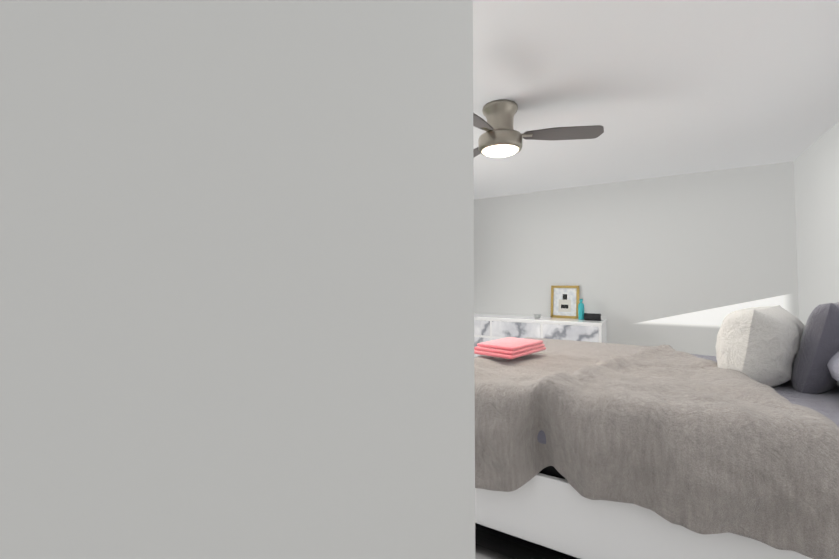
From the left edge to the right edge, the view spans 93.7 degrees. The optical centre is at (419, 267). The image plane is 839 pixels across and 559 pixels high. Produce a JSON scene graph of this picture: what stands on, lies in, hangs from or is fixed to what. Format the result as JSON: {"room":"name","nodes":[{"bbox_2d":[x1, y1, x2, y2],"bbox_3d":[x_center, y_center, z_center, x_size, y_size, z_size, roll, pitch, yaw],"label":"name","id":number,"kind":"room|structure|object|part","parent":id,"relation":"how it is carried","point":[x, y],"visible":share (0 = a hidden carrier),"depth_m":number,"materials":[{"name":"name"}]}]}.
{"room":"bedroom","nodes":[
{"label":"bedroom","id":0,"kind":"room"},
{"bbox_2d":[0,0,491,558],"bbox_3d":[-0.487,0.049,-0.119,0.250,2.440,1.775,-1,-2,31],"label":"wall","id":1,"kind":"structure","parent":0,"point":[262,262],"depth_m":0.25,"materials":[{"name":"grey paint"}]},
{"bbox_2d":[475,523,571,558],"bbox_3d":[0.764,1.360,1.735,6.680,0.050,6.780,-1,-2,31],"label":"floor","id":2,"kind":"structure","parent":0,"point":[490,543],"depth_m":1.88,"materials":[{"name":"grey wood"}]},
{"bbox_2d":[474,314,606,357],"bbox_3d":[1.267,1.029,4.891,1.888,0.830,0.473,-1,-2,31],"label":"dresser","id":3,"kind":"object","parent":2,"relation":"on","point":[489,327],"visible":0.21,"depth_m":4.61,"materials":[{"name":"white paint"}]},
{"bbox_2d":[550,286,578,318],"bbox_3d":[1.784,0.415,4.831,0.330,0.397,0.081,-1,-2,31],"label":"picture frame","id":4,"kind":"object","parent":3,"relation":"on","point":[564,301],"visible":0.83,"depth_m":4.83,"materials":[{"name":"gold metal"}]},
{"bbox_2d":[578,299,583,319],"bbox_3d":[1.893,0.483,4.603,0.068,0.240,0.068,-1,-2,31],"label":"bottle","id":5,"kind":"object","parent":3,"relation":"on","point":[580,310],"visible":1,"depth_m":4.58,"materials":[{"name":"teal glass"}]},
{"bbox_2d":[584,313,600,320],"bbox_3d":[1.982,0.559,4.499,0.175,0.080,0.080,-1,-2,31],"label":"speaker","id":6,"kind":"object","parent":3,"relation":"on","point":[592,316],"visible":0.98,"depth_m":4.47},
{"bbox_2d":[474,302,838,558],"bbox_3d":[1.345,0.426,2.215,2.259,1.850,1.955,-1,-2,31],"label":"bed","id":7,"kind":"object","parent":2,"relation":"on","point":[599,450],"visible":0.96,"depth_m":1.57,"materials":[{"name":"grey fabric"}]},
{"bbox_2d":[474,337,545,358],"bbox_3d":[0.574,0.503,2.512,0.373,0.062,0.496,-1,-2,31],"label":"towel","id":8,"kind":"object","parent":7,"relation":"on","point":[509,347],"depth_m":2.41,"materials":[{"name":"pink fabric"}]},
{"bbox_3d":[1.349,0.697,2.199,2.035,0.249,1.640,-1,-2,31],"label":"mattress","id":9,"kind":"part","parent":7,"relation":"part of","materials":[{"name":"grey fabric"}]},
{"bbox_2d":[492,162,795,355],"bbox_3d":[2.530,0.211,4.524,6.090,2.440,0.150,-1,-2,31],"label":"wall","id":10,"kind":"structure","parent":0,"point":[665,260],"depth_m":4.38,"materials":[{"name":"grey paint"}]},
{"bbox_2d":[473,0,838,198],"bbox_3d":[0.764,-1.129,1.822,6.680,0.050,6.780,-1,-2,31],"label":"ceiling","id":11,"kind":"structure","parent":0,"point":[658,88],"depth_m":2.32,"materials":[{"name":"white paint"}]},
{"bbox_2d":[473,100,603,157],"bbox_3d":[0.512,-0.918,2.520,1.146,0.322,1.092,-1,-2,31],"label":"ceiling fan","id":12,"kind":"object","parent":11,"relation":"hanging from","point":[500,137],"visible":0.75,"depth_m":2.55,"materials":[{"name":"silver metal"}]},
{"bbox_2d":[792,122,838,324],"bbox_3d":[2.608,0.121,1.946,0.150,2.440,4.140,-1,-2,31],"label":"wall","id":13,"kind":"structure","parent":0,"point":[815,173],"depth_m":3.29,"materials":[{"name":"grey paint"}]}
]}

